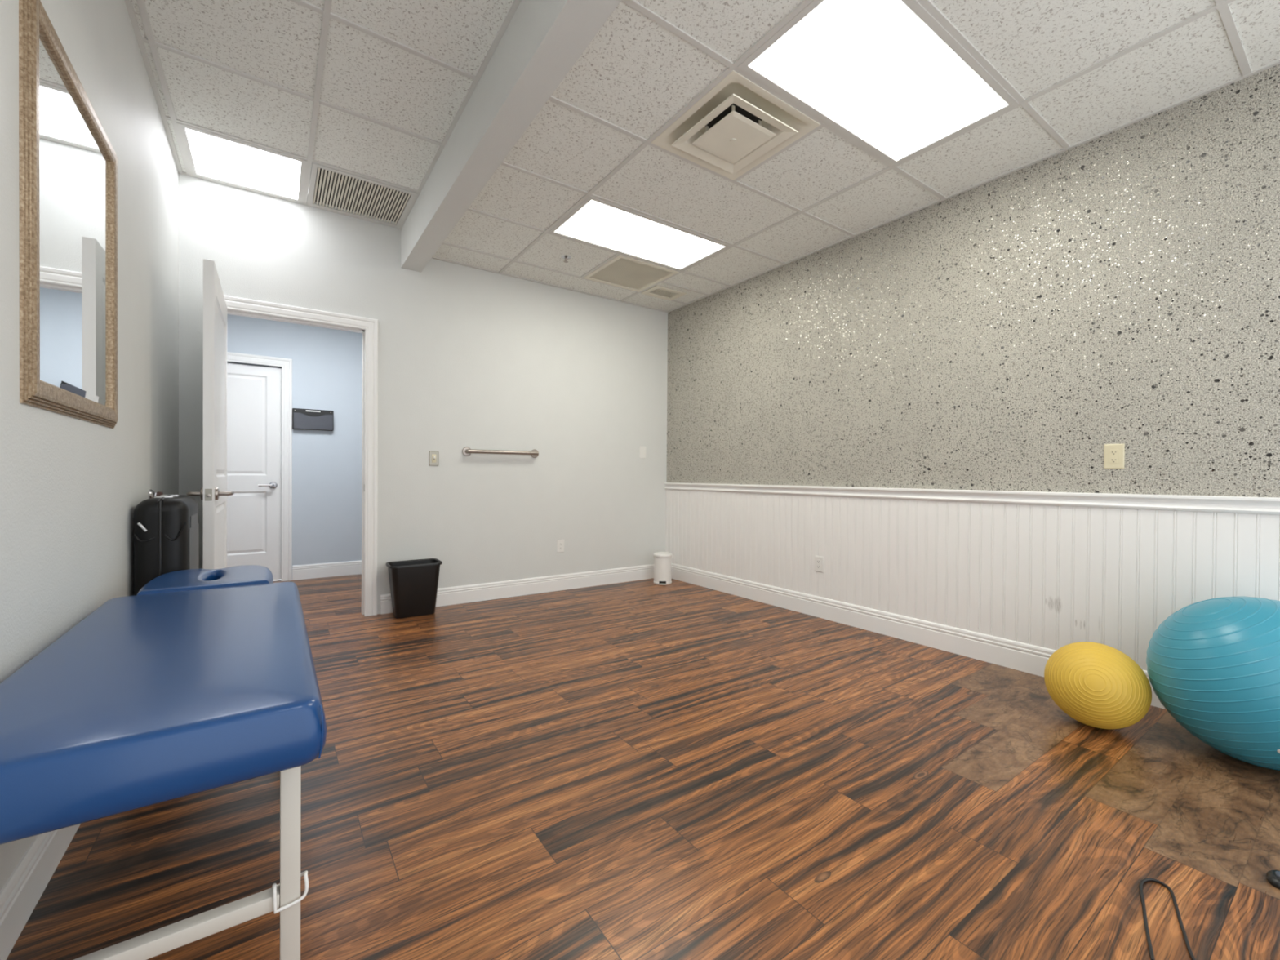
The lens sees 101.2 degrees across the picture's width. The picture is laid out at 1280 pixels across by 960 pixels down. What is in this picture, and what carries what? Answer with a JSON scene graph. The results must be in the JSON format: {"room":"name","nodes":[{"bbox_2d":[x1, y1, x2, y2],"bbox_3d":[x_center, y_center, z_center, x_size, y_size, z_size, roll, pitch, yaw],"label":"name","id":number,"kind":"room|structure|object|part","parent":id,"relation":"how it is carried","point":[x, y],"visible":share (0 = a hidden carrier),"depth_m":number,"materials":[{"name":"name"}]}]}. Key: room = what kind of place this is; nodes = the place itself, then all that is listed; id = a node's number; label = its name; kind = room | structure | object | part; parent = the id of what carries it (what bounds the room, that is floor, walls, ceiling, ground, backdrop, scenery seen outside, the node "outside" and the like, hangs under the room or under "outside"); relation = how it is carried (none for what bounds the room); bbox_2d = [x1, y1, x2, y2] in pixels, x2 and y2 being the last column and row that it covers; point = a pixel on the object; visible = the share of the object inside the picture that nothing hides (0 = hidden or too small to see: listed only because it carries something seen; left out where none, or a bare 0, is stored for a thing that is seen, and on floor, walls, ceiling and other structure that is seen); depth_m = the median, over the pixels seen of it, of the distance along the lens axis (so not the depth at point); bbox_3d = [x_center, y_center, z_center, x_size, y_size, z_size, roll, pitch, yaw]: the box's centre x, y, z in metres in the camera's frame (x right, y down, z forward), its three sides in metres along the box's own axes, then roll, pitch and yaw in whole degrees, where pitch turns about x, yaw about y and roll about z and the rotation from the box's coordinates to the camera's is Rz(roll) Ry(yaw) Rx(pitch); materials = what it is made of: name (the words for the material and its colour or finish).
{"room":"care facility","nodes":[
{"label":"care facility","id":0,"kind":"room"},
{"bbox_2d":[0,0,178,890],"bbox_3d":[-1.523,-0.465,1.250,0.100,3.000,4.900,0,1,-35],"label":"wall","id":1,"kind":"structure","parent":0,"point":[71,489],"depth_m":1.73,"materials":[{"name":"paint"}]},
{"bbox_2d":[0,823,80,959],"bbox_3d":[-1.514,0.963,1.333,0.014,0.142,4.800,0,1,-35],"label":"baseboard","id":2,"kind":"structure","parent":1,"relation":"attached to","point":[23,890],"depth_m":1.24,"materials":[{"name":"white paint"}]},
{"bbox_2d":[18,0,117,428],"bbox_3d":[-1.680,-0.688,1.580,0.020,1.012,0.859,0,1,-35],"label":"wall mirror","id":3,"kind":"object","parent":1,"relation":"attached to","point":[68,162],"visible":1,"depth_m":1.45,"materials":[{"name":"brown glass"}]},
{"bbox_2d":[39,31,108,407],"bbox_3d":[-1.685,-0.688,1.577,0.005,0.876,0.723,0,1,-35],"label":"mirror glass","id":4,"kind":"object","parent":3,"relation":"attached to","point":[73,150],"depth_m":1.52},
{"bbox_2d":[148,488,163,498],"bbox_3d":[-2.327,0.078,2.530,0.048,0.062,0.062,0,1,-35],"label":"door stop","id":5,"kind":"object","parent":1,"relation":"attached to","point":[152,494],"visible":0.55,"depth_m":2.51,"materials":[{"name":"silver metal"}]},
{"bbox_2d":[227,314,362,565],"bbox_3d":[-3.642,-0.407,5.088,4.300,2.800,0.120,0,1,-35],"label":"wall","id":6,"kind":"structure","parent":0,"point":[327,363],"depth_m":5.32,"materials":[{"name":"paint"}]},
{"bbox_2d":[226,363,281,580],"bbox_3d":[-3.849,-0.052,4.894,0.852,2.066,0.117,0,1,-35],"label":"door","id":7,"kind":"structure","parent":6,"relation":"in","point":[254,393],"depth_m":5.03,"materials":[{"name":"paint"}]},
{"bbox_3d":[-3.576,0.059,5.059,0.149,0.068,0.073,0,1,-35],"label":"handle","id":8,"kind":"part","parent":7,"relation":"part of","materials":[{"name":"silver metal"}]},
{"bbox_2d":[227,351,292,581],"bbox_3d":[-3.834,-0.092,4.873,1.020,2.171,0.019,0,1,-35],"label":"trim","id":9,"kind":"structure","parent":6,"relation":"attached to","point":[286,364],"depth_m":5.13,"materials":[{"name":"white paint"}]},
{"bbox_2d":[292,408,333,431],"bbox_3d":[-3.260,-0.596,5.250,0.352,0.205,0.048,0,1,-35],"label":"file","id":10,"kind":"object","parent":6,"relation":"attached to","point":[302,419],"visible":1,"depth_m":5.24,"materials":[{"name":"black plastic"}]},
{"bbox_2d":[292,560,361,580],"bbox_3d":[-2.635,0.924,5.725,1.917,0.142,0.014,0,1,-35],"label":"baseboard","id":11,"kind":"structure","parent":6,"relation":"attached to","point":[352,567],"depth_m":5.33,"materials":[{"name":"white paint"}]},
{"bbox_2d":[124,0,521,229],"bbox_3d":[-0.974,-1.973,1.675,1.383,0.181,4.900,0,1,-35],"label":"ceiling","id":12,"kind":"structure","parent":0,"point":[374,90],"depth_m":2.46,"materials":[{"name":"tile"}]},
{"bbox_2d":[177,122,307,203],"bbox_3d":[-2.398,-1.933,3.217,0.590,0.062,0.598,0,1,-35],"label":"ceiling light","id":13,"kind":"object","parent":12,"relation":"attached to","point":[211,156],"visible":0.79,"depth_m":3.19,"materials":[{"name":"paint"}]},
{"bbox_2d":[306,162,417,227],"bbox_3d":[-1.893,-1.922,3.572,0.596,0.044,0.593,0,1,-35],"label":"ceiling vent","id":14,"kind":"object","parent":12,"relation":"in","point":[329,186],"visible":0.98,"depth_m":3.56,"materials":[{"name":"metal"}]},
{"bbox_2d":[178,173,667,613],"bbox_3d":[-1.335,-0.487,4.440,4.058,3.000,0.120,0,1,-35],"label":"wall","id":15,"kind":"structure","parent":0,"point":[472,357],"depth_m":4.32,"materials":[{"name":"paint"}]},
{"bbox_2d":[186,258,234,568],"bbox_3d":[-2.435,-0.051,3.026,0.190,2.110,0.935,0,1,-35],"label":"door","id":16,"kind":"structure","parent":15,"relation":"in","point":[214,493],"depth_m":2.67,"materials":[{"name":"paint"}]},
{"bbox_3d":[-2.283,0.074,2.704,0.073,0.068,0.149,0,1,-35],"label":"handle","id":17,"kind":"part","parent":16,"relation":"part of","materials":[{"name":"silver metal"}]},
{"bbox_3d":[-2.175,0.078,2.651,0.028,0.060,0.004,0,1,-35],"label":"latch plate","id":18,"kind":"part","parent":16,"relation":"part of","materials":[{"name":"silver metal"}]},
{"bbox_3d":[-2.187,0.074,2.771,0.073,0.068,0.149,0,1,-35],"label":"handle","id":19,"kind":"part","parent":16,"relation":"part of","materials":[{"name":"silver metal"}]},
{"bbox_2d":[227,313,359,333],"bbox_3d":[-2.441,-0.090,3.759,0.982,2.201,0.019,0,1,-35],"label":"trim","id":20,"kind":"structure","parent":15,"relation":"attached to","point":[228,313],"depth_m":3.74,"materials":[{"name":"white paint"}]},
{"bbox_2d":[223,295,377,616],"bbox_3d":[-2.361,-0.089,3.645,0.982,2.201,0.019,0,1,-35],"label":"trim","id":21,"kind":"structure","parent":15,"relation":"attached to","point":[370,326],"depth_m":3.89,"materials":[{"name":"white paint"}]},
{"bbox_2d":[428,451,439,466],"bbox_3d":[-1.624,-0.164,4.153,0.074,0.116,0.027,0,1,-35],"label":"light switch","id":22,"kind":"object","parent":15,"relation":"attached to","point":[433,456],"visible":1,"depth_m":4.16,"materials":[{"name":"beige plastic"}]},
{"bbox_2d":[462,446,538,457],"bbox_3d":[-1.155,-0.227,4.451,0.672,0.078,0.073,0,1,-35],"label":"grab bar","id":23,"kind":"object","parent":15,"relation":"attached to","point":[466,451],"visible":1,"depth_m":4.39,"materials":[{"name":"silver metal"}]},
{"bbox_3d":[-1.154,-0.227,4.450,0.629,0.033,0.070,0,1,-35],"label":"rail","id":24,"kind":"part","parent":23,"relation":"part of","materials":[{"name":"silver metal"}]},
{"bbox_2d":[400,0,621,271],"bbox_3d":[-0.390,-1.776,2.085,0.145,0.375,4.800,0,1,-35],"label":"beam","id":25,"kind":"structure","parent":15,"relation":"attached to","point":[543,40],"depth_m":2.35,"materials":[{"name":"paint"}]},
{"bbox_2d":[380,564,653,614],"bbox_3d":[-0.835,0.943,4.724,2.710,0.142,0.014,0,1,-35],"label":"baseboard","id":26,"kind":"structure","parent":15,"relation":"attached to","point":[448,596],"depth_m":4.63,"materials":[{"name":"white paint"}]},
{"bbox_2d":[556,539,564,552],"bbox_3d":[-0.724,0.610,4.801,0.072,0.116,0.009,0,1,-35],"label":"wall outlet","id":27,"kind":"object","parent":15,"relation":"attached to","point":[560,543],"visible":1,"depth_m":4.79,"materials":[{"name":"white plastic"}]},
{"bbox_2d":[559,542,562,550],"bbox_3d":[-0.723,0.610,4.799,0.034,0.067,0.004,0,1,-35],"label":"receptacle","id":28,"kind":"object","parent":27,"relation":"attached to","point":[560,543],"depth_m":4.80,"materials":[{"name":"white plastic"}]},
{"bbox_2d":[640,446,645,458],"bbox_3d":[0.030,-0.272,5.316,0.074,0.120,0.008,0,1,-35],"label":"wall plate","id":29,"kind":"object","parent":15,"relation":"attached to","point":[642,449],"visible":1,"depth_m":5.31,"materials":[{"name":"white plastic"}]},
{"bbox_2d":[6,573,1279,959],"bbox_3d":[-1.139,1.027,2.632,5.600,0.001,6.934,0,1,-35],"label":"floor","id":30,"kind":"structure","parent":0,"point":[642,769],"depth_m":1.63,"materials":[{"name":"wood"}]},
{"bbox_2d":[0,564,327,959],"bbox_3d":[-1.321,0.711,1.560,0.550,0.645,1.806,0,1,-35],"label":"table","id":31,"kind":"object","parent":30,"relation":"on","point":[196,681],"visible":1,"depth_m":0.97,"materials":[{"name":"blue leather"}]},
{"bbox_2d":[0,582,327,844],"bbox_3d":[-1.192,0.457,1.376,0.550,0.124,1.360,0,1,-35],"label":"cushion","id":32,"kind":"object","parent":31,"relation":"on","point":[163,694],"depth_m":0.95,"materials":[{"name":"blue leather"}]},
{"bbox_3d":[-0.697,0.797,1.048,0.034,0.478,0.034,0,1,-35],"label":"leg","id":33,"kind":"part","parent":31,"relation":"part of","materials":[{"name":"white metal"}]},
{"bbox_2d":[133,494,199,595],"bbox_3d":[-2.119,0.547,2.365,0.176,0.951,0.446,0,1,-35],"label":"case","id":34,"kind":"object","parent":30,"relation":"on","point":[166,535],"visible":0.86,"depth_m":2.20,"materials":[{"name":"black plastic"}]},
{"bbox_3d":[-2.038,0.196,2.154,0.031,0.039,0.013,0,1,-35],"label":"zipper pull","id":35,"kind":"part","parent":34,"relation":"part of","materials":[{"name":"silver metal"}]},
{"bbox_3d":[-2.055,0.563,2.421,0.006,0.800,0.340,0,1,-35],"label":"panel","id":36,"kind":"part","parent":34,"relation":"part of","materials":[{"name":"grey plastic"}]},
{"bbox_2d":[386,558,442,618],"bbox_3d":[-1.694,0.818,3.949,0.368,0.392,0.238,0,1,-35],"label":"waste bin","id":37,"kind":"object","parent":30,"relation":"on","point":[414,584],"visible":1,"depth_m":3.87,"materials":[{"name":"black plastic"}]},
{"bbox_2d":[653,551,672,584],"bbox_3d":[0.229,0.867,5.152,0.190,0.302,0.203,0,1,-35],"label":"pedal bin","id":38,"kind":"object","parent":30,"relation":"on","point":[662,560],"visible":1,"depth_m":5.09,"materials":[{"name":"white plastic"}]},
{"bbox_3d":[0.224,0.736,5.158,0.184,0.040,0.184,0,1,-35],"label":"lid","id":39,"kind":"part","parent":38,"relation":"part of","materials":[{"name":"white plastic"}]},
{"bbox_2d":[1044,641,1151,728],"bbox_3d":[1.948,0.877,2.251,0.347,0.347,0.347,1,0,24],"label":"exercise ball","id":40,"kind":"object","parent":30,"relation":"on","point":[1096,685],"visible":1,"depth_m":2.15,"materials":[{"name":"yellow rubber"}]},
{"bbox_2d":[1138,877,1195,959],"bbox_3d":[1.223,1.049,1.221,0.122,0.007,0.397,1,0,28],"label":"cable","id":41,"kind":"object","parent":30,"relation":"on","point":[1142,882],"visible":1,"depth_m":1.26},
{"bbox_2d":[1146,596,1279,770],"bbox_3d":[2.317,0.751,1.969,0.609,0.609,0.609,0,0,-11],"label":"exercise ball","id":42,"kind":"object","parent":30,"relation":"on","point":[1213,664],"visible":1,"depth_m":1.88,"materials":[{"name":"teal rubber"}]},
{"bbox_2d":[1266,870,1279,888],"bbox_3d":[1.674,1.044,1.375,0.076,0.023,0.048,0,1,-35],"label":"cap","id":43,"kind":"object","parent":30,"relation":"on","point":[1273,877],"visible":1,"depth_m":1.37,"materials":[{"name":"black plastic"}]},
{"bbox_2d":[431,0,1279,312],"bbox_3d":[0.666,-1.805,2.821,2.530,0.181,4.900,0,1,-35],"label":"ceiling","id":44,"kind":"structure","parent":0,"point":[1078,73],"depth_m":2.57,"materials":[{"name":"tile"}]},
{"bbox_2d":[560,255,571,262],"bbox_3d":[-0.580,-1.724,4.123,0.080,0.040,0.080,0,1,-35],"label":"sprinkler head","id":45,"kind":"object","parent":44,"relation":"attached to","point":[566,257],"visible":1,"depth_m":4.11},
{"bbox_2d":[582,254,679,292],"bbox_3d":[-0.083,-1.750,4.460,0.586,0.044,0.586,0,1,-35],"label":"ceiling vent","id":46,"kind":"object","parent":44,"relation":"in","point":[622,271],"visible":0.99,"depth_m":4.45,"materials":[{"name":"beige metal"}]},
{"bbox_2d":[548,195,731,271],"bbox_3d":[0.016,-1.756,3.786,1.195,0.062,0.586,0,1,-35],"label":"ceiling light","id":47,"kind":"object","parent":44,"relation":"attached to","point":[596,222],"visible":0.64,"depth_m":3.74,"materials":[{"name":"paint"}]},
{"bbox_2d":[640,284,686,301],"bbox_3d":[0.222,-1.749,4.900,0.350,0.044,0.238,0,1,-35],"label":"ceiling vent","id":48,"kind":"object","parent":44,"relation":"in","point":[678,294],"visible":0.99,"depth_m":4.89,"materials":[{"name":"beige metal"}]},
{"bbox_2d":[651,70,820,180],"bbox_3d":[0.464,-1.732,2.611,0.586,0.107,0.586,0,1,-35],"label":"ceiling vent","id":49,"kind":"object","parent":44,"relation":"in","point":[738,125],"visible":1,"depth_m":2.58,"materials":[{"name":"beige metal"}]},
{"bbox_3d":[0.463,-1.722,2.611,0.292,0.087,0.292,0,1,-35],"label":"plate","id":50,"kind":"part","parent":49,"relation":"part of","materials":[{"name":"beige paint"}]},
{"bbox_2d":[737,0,1018,165],"bbox_3d":[1.062,-1.738,2.286,1.195,0.062,0.586,0,1,-35],"label":"ceiling light","id":51,"kind":"object","parent":44,"relation":"attached to","point":[886,75],"visible":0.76,"depth_m":2.23,"materials":[{"name":"paint"}]},
{"bbox_2d":[666,64,1279,497],"bbox_3d":[1.724,-0.460,3.513,0.100,3.000,4.900,0,1,-35],"label":"wall","id":52,"kind":"structure","parent":0,"point":[1121,286],"depth_m":2.84,"materials":[{"name":"stone"}]},
{"bbox_2d":[660,281,709,295],"bbox_3d":[0.418,-1.736,4.787,0.587,0.009,0.024,0,1,-35],"label":"trim","id":53,"kind":"structure","parent":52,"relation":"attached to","point":[664,282],"depth_m":4.78,"materials":[{"name":"paint"}]},
{"bbox_2d":[814,555,822,572],"bbox_3d":[1.341,0.636,3.947,0.009,0.116,0.072,0,1,-35],"label":"wall outlet","id":54,"kind":"object","parent":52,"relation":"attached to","point":[818,560],"visible":1,"depth_m":3.94,"materials":[{"name":"white plastic"}]},
{"bbox_2d":[816,559,820,568],"bbox_3d":[1.339,0.636,3.946,0.004,0.067,0.034,0,1,-35],"label":"receptacle","id":55,"kind":"object","parent":54,"relation":"attached to","point":[818,561],"depth_m":3.94,"materials":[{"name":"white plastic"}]},
{"bbox_2d":[671,563,1165,709],"bbox_3d":[1.639,0.963,3.523,0.024,0.153,4.785,0,1,-35],"label":"baseboard","id":56,"kind":"structure","parent":52,"relation":"attached to","point":[1024,657],"depth_m":3.47,"materials":[{"name":"white paint"}]},
{"bbox_2d":[663,482,1279,515],"bbox_3d":[1.637,0.094,3.520,0.034,0.072,4.800,0,1,-35],"label":"trim","id":57,"kind":"structure","parent":52,"relation":"attached to","point":[1210,504],"depth_m":2.81,"materials":[{"name":"white paint"}]},
{"bbox_2d":[665,489,1279,671],"bbox_3d":[1.643,0.569,3.530,0.010,0.940,4.799,0,1,-35],"label":"wainscoting","id":58,"kind":"structure","parent":52,"relation":"attached to","point":[1051,577],"depth_m":2.99,"materials":[{"name":"paint"}]},
{"bbox_2d":[1103,443,1124,468],"bbox_3d":[2.315,-0.112,2.569,0.009,0.122,0.076,0,1,-35],"label":"wall outlet","id":59,"kind":"object","parent":52,"relation":"attached to","point":[1113,454],"visible":1,"depth_m":2.57,"materials":[{"name":"beige plastic"}]},
{"bbox_2d":[1109,449,1118,463],"bbox_3d":[2.314,-0.112,2.568,0.004,0.067,0.034,0,1,-35],"label":"receptacle","id":60,"kind":"object","parent":59,"relation":"attached to","point":[1113,454],"depth_m":2.57,"materials":[{"name":"beige plastic"}]}
]}

